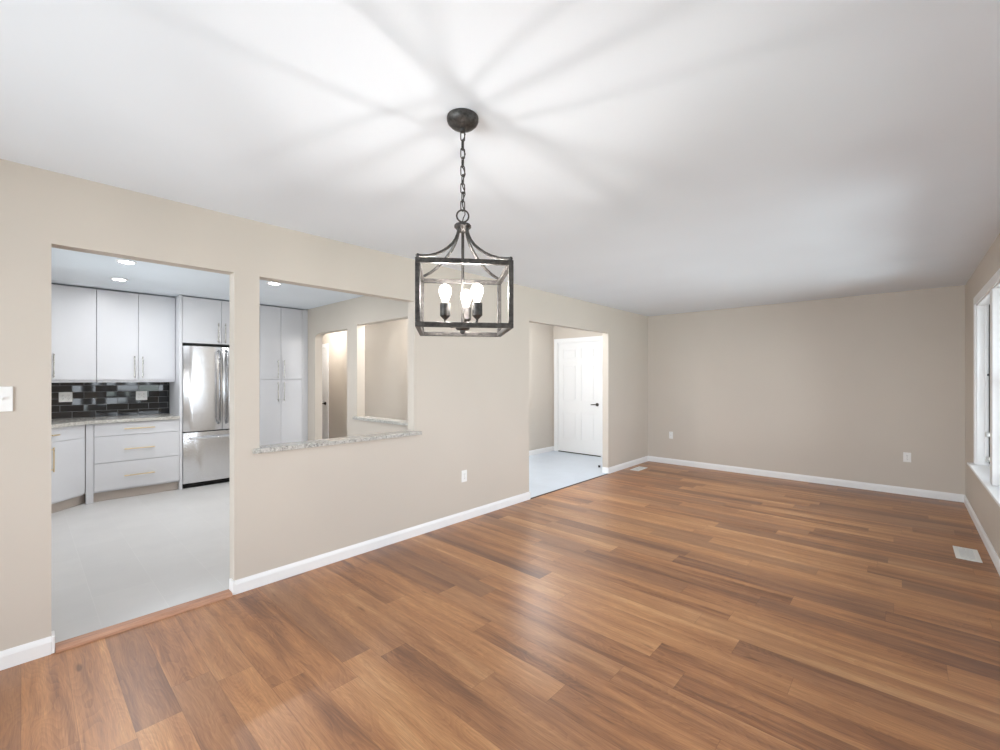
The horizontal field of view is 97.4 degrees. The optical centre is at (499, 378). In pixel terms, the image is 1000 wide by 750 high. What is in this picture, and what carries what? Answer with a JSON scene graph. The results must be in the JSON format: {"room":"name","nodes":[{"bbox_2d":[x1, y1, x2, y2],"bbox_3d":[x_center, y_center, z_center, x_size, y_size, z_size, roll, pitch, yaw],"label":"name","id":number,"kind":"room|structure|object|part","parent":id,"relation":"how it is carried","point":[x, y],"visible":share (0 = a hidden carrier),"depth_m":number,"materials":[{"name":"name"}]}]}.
{"room":"empty living-dining room","nodes":[
{"label":"empty living-dining room","id":0,"kind":"room"},
{"bbox_2d":[0,159,647,650],"bbox_3d":[-0.733,0.170,3.970,0.095,2.440,9.860,0,0,43],"label":"wall","id":1,"kind":"structure","parent":0,"point":[468,397],"depth_m":3.08,"materials":[{"name":"beige paint"}]},
{"bbox_2d":[0,386,12,411],"bbox_3d":[-2.390,0.098,2.079,0.018,0.120,0.114,0,0,43],"label":"light switch","id":2,"kind":"object","parent":1,"relation":"attached to","point":[6,393],"visible":1,"depth_m":2.11,"materials":[{"name":"white plastic"}]},
{"bbox_2d":[0,456,647,670],"bbox_3d":[-0.733,1.345,3.961,0.108,0.087,9.447,0,0,43],"label":"baseboard","id":3,"kind":"structure","parent":1,"relation":"attached to","point":[27,652],"depth_m":3.27,"materials":[{"name":"white paint"}]},
{"bbox_2d":[253,430,421,453],"bbox_3d":[-1.211,0.481,3.447,0.157,0.030,1.367,0,0,43],"label":"granite ledge","id":4,"kind":"object","parent":1,"relation":"attached to","point":[359,438],"visible":0.94,"depth_m":3.31,"materials":[{"name":"grey stone"}]},
{"bbox_2d":[462,470,466,481],"bbox_3d":[-0.350,0.956,4.311,0.008,0.114,0.070,0,0,43],"label":"wall outlet","id":5,"kind":"object","parent":1,"relation":"attached to","point":[464,472],"visible":1,"depth_m":4.31,"materials":[{"name":"white plastic"}]},
{"bbox_2d":[308,296,407,440],"bbox_3d":[-2.632,0.170,6.485,6.105,2.440,0.110,0,0,43],"label":"wall partition","id":6,"kind":"structure","parent":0,"point":[351,316],"depth_m":5.78,"materials":[{"name":"beige paint"}]},
{"bbox_2d":[353,416,407,425],"bbox_3d":[-1.219,0.510,5.189,1.740,0.036,0.170,0,0,43],"label":"granite ledge","id":7,"kind":"object","parent":6,"relation":"attached to","point":[364,418],"visible":0.57,"depth_m":5.29,"materials":[{"name":"grey stone"}]},
{"bbox_2d":[322,319,407,437],"bbox_3d":[-2.652,0.170,7.725,4.400,2.440,0.100,0,0,43],"label":"wall","id":8,"kind":"structure","parent":0,"point":[386,343],"depth_m":7.04,"materials":[{"name":"beige paint"}]},
{"bbox_2d":[322,343,328,438],"bbox_3d":[-3.470,0.370,8.438,0.870,2.039,0.156,0,0,43],"label":"door","id":9,"kind":"structure","parent":8,"relation":"in","point":[325,347],"depth_m":8.23,"materials":[{"name":"white paint"}]},
{"bbox_2d":[0,0,999,315],"bbox_3d":[-1.549,-1.100,4.718,10.090,0.100,9.860,0,0,43],"label":"ceiling","id":10,"kind":"structure","parent":0,"point":[642,157],"depth_m":1.83,"materials":[{"name":"white paint"}]},
{"bbox_2d":[110,277,127,280],"bbox_3d":[-4.013,-1.045,4.630,0.150,0.008,0.150,0,0,43],"label":"recessed light","id":11,"kind":"object","parent":10,"relation":"in","point":[112,278],"visible":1,"depth_m":4.62,"materials":[{"name":"white paint"}]},
{"bbox_2d":[116,259,136,263],"bbox_3d":[-3.349,-1.045,3.939,0.150,0.008,0.150,0,0,43],"label":"recessed light","id":12,"kind":"object","parent":10,"relation":"in","point":[117,260],"visible":1,"depth_m":3.91,"materials":[{"name":"white paint"}]},
{"bbox_2d":[266,282,280,284],"bbox_3d":[-2.482,-1.045,4.825,0.150,0.008,0.150,0,0,43],"label":"recessed light","id":13,"kind":"object","parent":10,"relation":"in","point":[271,283],"visible":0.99,"depth_m":4.81,"materials":[{"name":"white paint"}]},
{"bbox_2d":[415,108,513,336],"bbox_3d":[-0.150,-0.614,1.765,0.356,0.872,0.356,0,0,-8],"label":"lantern chandelier","id":14,"kind":"object","parent":10,"relation":"hanging from","point":[462,120],"visible":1,"depth_m":1.73,"materials":[{"name":"black metal"}]},
{"bbox_3d":[-0.295,-0.310,1.575,0.018,0.213,0.018,0,0,-7],"label":"post","id":15,"kind":"part","parent":14,"relation":"part of","materials":[{"name":"black metal"}]},
{"bbox_3d":[-0.339,-0.310,1.911,0.018,0.213,0.018,0,0,-7],"label":"post","id":16,"kind":"part","parent":14,"relation":"part of","materials":[{"name":"black metal"}]},
{"bbox_3d":[-0.227,-0.518,1.664,0.012,0.162,0.222,0,0,37],"label":"arm","id":17,"kind":"part","parent":14,"relation":"part of","materials":[{"name":"black metal"}]},
{"bbox_3d":[-0.251,-0.518,1.842,0.222,0.162,0.012,0,0,38],"label":"arm","id":18,"kind":"part","parent":14,"relation":"part of","materials":[{"name":"black metal"}]},
{"bbox_2d":[440,303,449,321],"bbox_3d":[-0.216,-0.260,1.733,0.041,0.072,0.041,0,0,-7],"label":"socket","id":19,"kind":"object","parent":14,"relation":"attached to","point":[444,307],"depth_m":1.72,"materials":[{"name":"black metal"}]},
{"bbox_3d":[-0.150,-0.406,1.765,0.012,0.373,0.012,0,0,-7],"label":"stem","id":20,"kind":"part","parent":14,"relation":"part of","materials":[{"name":"black metal"}]},
{"bbox_3d":[-0.150,-0.199,1.765,0.056,0.041,0.056,0,0,-7],"label":"plate","id":21,"kind":"part","parent":14,"relation":"part of","materials":[{"name":"black metal"}]},
{"bbox_3d":[-0.146,-0.805,1.766,0.016,0.392,0.016,0,0,-7],"label":"cord","id":22,"kind":"part","parent":14,"relation":"part of","materials":[{"name":"black metal"}]},
{"bbox_3d":[-0.150,-0.426,1.765,0.356,0.018,0.356,0,0,-7],"label":"frame","id":23,"kind":"part","parent":14,"relation":"part of","materials":[{"name":"black metal"}]},
{"bbox_3d":[-0.150,-0.195,1.765,0.356,0.018,0.356,0,0,-7],"label":"frame","id":24,"kind":"part","parent":14,"relation":"part of","materials":[{"name":"black metal"}]},
{"bbox_2d":[464,307,470,321],"bbox_3d":[-0.141,-0.260,1.839,0.041,0.072,0.041,0,0,-8],"label":"socket","id":25,"kind":"object","parent":14,"relation":"attached to","point":[467,310],"depth_m":1.82,"materials":[{"name":"black metal"}]},
{"bbox_2d":[472,302,481,320],"bbox_3d":[-0.090,-0.260,1.722,0.041,0.072,0.041,0,0,-8],"label":"socket","id":26,"kind":"object","parent":14,"relation":"attached to","point":[476,306],"depth_m":1.71,"materials":[{"name":"black metal"}]},
{"bbox_3d":[-0.072,-0.518,1.866,0.012,0.162,0.222,0,0,37],"label":"arm","id":27,"kind":"part","parent":14,"relation":"part of","materials":[{"name":"black metal"}]},
{"bbox_3d":[-0.049,-0.518,1.688,0.222,0.162,0.012,0,0,38],"label":"arm","id":28,"kind":"part","parent":14,"relation":"part of","materials":[{"name":"black metal"}]},
{"bbox_3d":[-0.004,-0.310,1.955,0.018,0.213,0.018,0,0,-7],"label":"post","id":29,"kind":"part","parent":14,"relation":"part of","materials":[{"name":"black metal"}]},
{"bbox_3d":[0.040,-0.310,1.620,0.018,0.213,0.018,0,0,-8],"label":"post","id":30,"kind":"part","parent":14,"relation":"part of","materials":[{"name":"black metal"}]},
{"bbox_2d":[0,451,999,749],"bbox_3d":[-1.549,1.440,4.718,10.090,0.100,9.860,0,0,43],"label":"floor","id":31,"kind":"structure","parent":0,"point":[659,606],"depth_m":2.43,"materials":[{"name":"brown wood"}]},
{"bbox_2d":[51,425,84,512],"bbox_3d":[-4.768,0.948,4.564,0.477,0.883,0.668,0,0,-2],"label":"base cabinet","id":32,"kind":"object","parent":31,"relation":"on","point":[67,443],"visible":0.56,"depth_m":4.65,"materials":[{"name":"white laminate"}]},
{"bbox_3d":[-4.544,0.825,4.464,0.037,0.250,0.013,0,0,-2],"label":"handle","id":33,"kind":"part","parent":32,"relation":"part of","materials":[{"name":"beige metal"}]},
{"bbox_3d":[-4.579,0.579,4.639,0.019,0.142,0.419,0,0,-2],"label":"drawer","id":34,"kind":"part","parent":32,"relation":"part of","materials":[{"name":"white laminate"}]},
{"bbox_2d":[85,419,178,503],"bbox_3d":[-4.479,0.948,5.342,0.584,0.883,0.851,0,0,43],"label":"base cabinet","id":35,"kind":"object","parent":31,"relation":"on","point":[123,459],"visible":0.98,"depth_m":5.14,"materials":[{"name":"white laminate"}]},
{"bbox_3d":[-4.573,0.948,4.895,0.054,0.883,0.063,0,0,43],"label":"filler post","id":36,"kind":"part","parent":35,"relation":"part of","materials":[{"name":"white laminate"}]},
{"bbox_2d":[51,414,179,427],"bbox_3d":[-4.671,0.484,4.819,1.008,0.038,1.883,0,0,43],"label":"countertop","id":37,"kind":"structure","parent":35,"relation":"on","point":[55,423],"depth_m":5.09,"materials":[{"name":"grey stone"}]},
{"bbox_3d":[-4.274,1.113,5.201,0.019,0.308,0.781,0,0,43],"label":"drawer","id":38,"kind":"part","parent":35,"relation":"part of","materials":[{"name":"white laminate"}]},
{"bbox_3d":[-4.274,0.804,5.201,0.019,0.299,0.781,0,0,43],"label":"drawer","id":39,"kind":"part","parent":35,"relation":"part of","materials":[{"name":"white laminate"}]},
{"bbox_3d":[-4.274,0.580,5.201,0.019,0.140,0.781,0,0,43],"label":"drawer","id":40,"kind":"part","parent":35,"relation":"part of","materials":[{"name":"white laminate"}]},
{"bbox_3d":[-4.251,1.122,5.185,0.036,0.014,0.281,0,0,43],"label":"handle","id":41,"kind":"part","parent":35,"relation":"part of","materials":[{"name":"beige metal"}]},
{"bbox_3d":[-4.251,0.814,5.185,0.036,0.014,0.281,0,0,43],"label":"handle","id":42,"kind":"part","parent":35,"relation":"part of","materials":[{"name":"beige metal"}]},
{"bbox_3d":[-4.251,0.580,5.185,0.036,0.014,0.281,0,0,43],"label":"handle","id":43,"kind":"part","parent":35,"relation":"part of","materials":[{"name":"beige metal"}]},
{"bbox_2d":[55,589,232,652],"bbox_3d":[-2.014,1.379,2.549,0.107,0.019,0.795,0,0,43],"label":"threshold strip","id":44,"kind":"object","parent":31,"relation":"on","point":[89,637],"visible":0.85,"depth_m":2.48,"materials":[{"name":"brown wood"}]},
{"bbox_2d":[169,295,181,489],"bbox_3d":[-4.193,0.172,5.681,0.548,2.435,0.031,0,0,43],"label":"end panel","id":45,"kind":"object","parent":31,"relation":"on","point":[175,388],"visible":0.56,"depth_m":5.52,"materials":[{"name":"white laminate"}]},
{"bbox_2d":[182,343,229,488],"bbox_3d":[-3.842,0.472,5.989,0.592,1.833,0.876,0,0,43],"label":"refrigerator","id":46,"kind":"object","parent":31,"relation":"on","point":[205,368],"visible":0.6,"depth_m":5.68,"materials":[{"name":"silver metal"}]},
{"bbox_3d":[-3.850,0.128,5.690,0.055,1.088,0.426,0,0,43],"label":"door","id":47,"kind":"part","parent":46,"relation":"part of","materials":[{"name":"silver metal"}]},
{"bbox_3d":[-3.698,1.007,5.856,0.055,0.642,0.876,0,0,43],"label":"freezer drawer","id":48,"kind":"part","parent":46,"relation":"part of","materials":[{"name":"silver metal"}]},
{"bbox_3d":[-3.654,0.758,5.816,0.082,0.025,0.760,0,0,43],"label":"handle","id":49,"kind":"part","parent":46,"relation":"part of","materials":[{"name":"silver metal"}]},
{"bbox_3d":[-3.695,0.110,5.781,0.082,0.985,0.026,0,0,43],"label":"handle","id":50,"kind":"part","parent":46,"relation":"part of","materials":[{"name":"silver metal"}]},
{"bbox_3d":[-3.551,0.128,6.016,0.055,1.088,0.442,0,0,43],"label":"door","id":51,"kind":"part","parent":46,"relation":"part of","materials":[{"name":"silver metal"}]},
{"bbox_3d":[-3.634,0.110,5.848,0.082,0.985,0.026,0,0,43],"label":"handle","id":52,"kind":"part","parent":46,"relation":"part of","materials":[{"name":"silver metal"}]},
{"bbox_2d":[260,305,307,445],"bbox_3d":[-3.332,0.175,6.592,0.585,2.427,0.675,0,0,43],"label":"pantry cabinet","id":53,"kind":"object","parent":31,"relation":"on","point":[283,331],"visible":0.78,"depth_m":6.40,"materials":[{"name":"white laminate"}]},
{"bbox_3d":[-3.282,-0.511,6.282,0.019,1.042,0.278,0,0,43],"label":"door","id":54,"kind":"part","parent":53,"relation":"part of","materials":[{"name":"white laminate"}]},
{"bbox_3d":[-3.282,0.650,6.282,0.019,1.268,0.278,0,0,43],"label":"door","id":55,"kind":"part","parent":53,"relation":"part of","materials":[{"name":"white laminate"}]},
{"bbox_3d":[-3.084,-0.511,6.498,0.019,1.042,0.300,0,0,43],"label":"door","id":56,"kind":"part","parent":53,"relation":"part of","materials":[{"name":"white laminate"}]},
{"bbox_3d":[-3.084,0.650,6.498,0.019,1.268,0.300,0,0,43],"label":"door","id":57,"kind":"part","parent":53,"relation":"part of","materials":[{"name":"white laminate"}]},
{"bbox_2d":[531,474,606,498],"bbox_3d":[0.958,1.388,5.745,0.028,0.004,1.818,0,0,43],"label":"transition strip","id":58,"kind":"object","parent":31,"relation":"on","point":[604,474],"visible":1,"depth_m":5.65,"materials":[{"name":"grey"}]},
{"bbox_2d":[630,466,646,470],"bbox_3d":[2.137,1.387,6.765,0.140,0.006,0.330,0,0,43],"label":"floor vent","id":59,"kind":"object","parent":31,"relation":"in","point":[639,468],"visible":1,"depth_m":6.77,"materials":[{"name":"white plastic"}]},
{"bbox_2d":[953,546,982,562],"bbox_3d":[3.695,1.387,3.477,0.140,0.006,0.330,0,0,43],"label":"floor vent","id":60,"kind":"object","parent":31,"relation":"in","point":[960,552],"visible":1,"depth_m":3.46,"materials":[{"name":"white plastic"}]},
{"bbox_2d":[529,322,552,450],"bbox_3d":[-0.020,0.170,7.414,0.100,2.440,3.000,0,0,43],"label":"wall","id":61,"kind":"structure","parent":0,"point":[540,335],"depth_m":8.18,"materials":[{"name":"beige paint"}]},
{"bbox_2d":[529,446,553,455],"bbox_3d":[0.018,1.345,7.371,0.013,0.087,2.987,0,0,43],"label":"baseboard","id":62,"kind":"structure","parent":61,"relation":"attached to","point":[547,449],"depth_m":8.19,"materials":[{"name":"white paint"}]},
{"bbox_2d":[553,326,601,445],"bbox_3d":[1.663,0.170,7.987,1.805,2.440,0.120,0,0,43],"label":"wall","id":63,"kind":"structure","parent":0,"point":[558,332],"depth_m":8.31,"materials":[{"name":"beige paint"}]},
{"bbox_2d":[554,336,601,456],"bbox_3d":[1.464,0.316,8.118,1.085,2.148,0.156,0,0,43],"label":"door","id":64,"kind":"structure","parent":63,"relation":"in","point":[577,361],"depth_m":8.11,"materials":[{"name":"white paint"}]},
{"bbox_2d":[648,285,964,494],"bbox_3d":[3.927,0.170,6.250,3.690,2.440,0.200,0,0,43],"label":"wall","id":65,"kind":"structure","parent":0,"point":[841,387],"depth_m":5.81,"materials":[{"name":"beige paint"}]},
{"bbox_2d":[648,456,963,501],"bbox_3d":[3.855,1.345,6.171,3.690,0.087,0.013,0,0,43],"label":"baseboard","id":66,"kind":"structure","parent":65,"relation":"attached to","point":[798,477],"depth_m":5.80,"materials":[{"name":"white paint"}]},
{"bbox_2d":[903,452,910,461],"bbox_3d":[4.864,0.940,5.249,0.070,0.114,0.008,0,0,43],"label":"wall outlet","id":67,"kind":"object","parent":65,"relation":"attached to","point":[906,456],"visible":1,"depth_m":5.25,"materials":[{"name":"white plastic"}]},
{"bbox_2d":[965,233,999,558],"bbox_3d":[2.095,0.170,1.376,0.200,2.440,9.860,0,0,43],"label":"wall","id":68,"kind":"structure","parent":0,"point":[984,506],"depth_m":4.23,"materials":[{"name":"beige paint"}]},
{"bbox_2d":[964,495,999,575],"bbox_3d":[2.012,1.345,1.443,0.013,0.087,9.447,0,0,43],"label":"baseboard","id":69,"kind":"structure","parent":68,"relation":"attached to","point":[983,535],"depth_m":3.71,"materials":[{"name":"white paint"}]},
{"bbox_2d":[967,268,999,506],"bbox_3d":[3.494,0.064,2.942,0.255,1.677,3.390,0,0,43],"label":"window","id":70,"kind":"structure","parent":68,"relation":"in","point":[985,465],"depth_m":4.08,"materials":[{"name":"white paint"}]},
{"bbox_3d":[3.448,0.823,2.984,0.130,0.022,3.390,0,0,43],"label":"sill","id":71,"kind":"part","parent":70,"relation":"part of","materials":[{"name":"white paint"}]},
{"bbox_3d":[3.435,0.018,2.996,0.016,1.587,3.330,0,0,43],"label":"casing","id":72,"kind":"part","parent":70,"relation":"part of","materials":[{"name":"white paint"}]},
{"bbox_3d":[-4.538,0.170,5.787,0.100,2.440,3.495,0,0,43],"label":"wall","id":73,"kind":"structure","parent":0,"visible":0},
{"bbox_2d":[51,284,95,382],"bbox_3d":[-5.019,-0.497,4.894,0.375,1.082,0.746,0,0,43],"label":"upper cabinet","id":74,"kind":"object","parent":73,"relation":"attached to","point":[73,309],"visible":0.4,"depth_m":4.93,"materials":[{"name":"white laminate"}]},
{"bbox_3d":[-4.875,-0.140,4.801,0.037,0.260,0.013,0,0,43],"label":"handle","id":75,"kind":"part","parent":74,"relation":"part of","materials":[{"name":"silver metal"}]},
{"bbox_3d":[-4.932,0.030,4.815,0.023,0.028,0.744,0,0,43],"label":"light rail","id":76,"kind":"part","parent":74,"relation":"part of","materials":[{"name":"white laminate"}]},
{"bbox_2d":[51,382,168,418],"bbox_3d":[-5.039,0.240,5.159,0.009,0.447,1.880,0,0,43],"label":"tile backsplash","id":77,"kind":"structure","parent":73,"relation":"attached to","point":[89,399],"depth_m":5.40,"materials":[{"name":"black tile"}]},
{"bbox_2d":[59,392,71,401],"bbox_3d":[-5.061,0.215,5.120,0.008,0.114,0.114,0,0,43],"label":"wall outlet","id":78,"kind":"object","parent":77,"relation":"attached to","point":[63,396],"visible":1,"depth_m":5.12,"materials":[{"name":"white plastic"}]},
{"bbox_2d":[136,391,146,399],"bbox_3d":[-4.593,0.217,5.631,0.008,0.114,0.114,0,0,43],"label":"wall outlet","id":79,"kind":"object","parent":77,"relation":"attached to","point":[140,395],"visible":1,"depth_m":5.63,"materials":[{"name":"white plastic"}]},
{"bbox_2d":[96,289,174,381],"bbox_3d":[-4.513,-0.497,5.445,0.375,1.082,0.743,0,0,43],"label":"upper cabinet","id":80,"kind":"object","parent":73,"relation":"attached to","point":[135,332],"visible":1,"depth_m":5.32,"materials":[{"name":"white laminate"}]},
{"bbox_3d":[-4.534,-0.509,5.214,0.019,1.046,0.373,0,0,43],"label":"door","id":81,"kind":"part","parent":80,"relation":"part of","materials":[{"name":"white laminate"}]},
{"bbox_3d":[-4.427,0.030,5.366,0.023,0.028,0.741,0,0,43],"label":"light rail","id":82,"kind":"part","parent":80,"relation":"part of","materials":[{"name":"white laminate"}]},
{"bbox_3d":[-4.282,-0.509,5.488,0.019,1.046,0.364,0,0,43],"label":"door","id":83,"kind":"part","parent":80,"relation":"part of","materials":[{"name":"white laminate"}]},
{"bbox_2d":[182,296,229,345],"bbox_3d":[-3.861,-0.745,6.008,0.575,0.586,0.894,0,0,43],"label":"upper cabinet","id":84,"kind":"object","parent":73,"relation":"attached to","point":[204,321],"visible":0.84,"depth_m":5.69,"materials":[{"name":"white laminate"}]},
{"bbox_3d":[-3.539,-0.743,6.003,0.019,0.578,0.465,0,0,43],"label":"door","id":85,"kind":"part","parent":84,"relation":"part of","materials":[{"name":"white laminate"}]}
]}

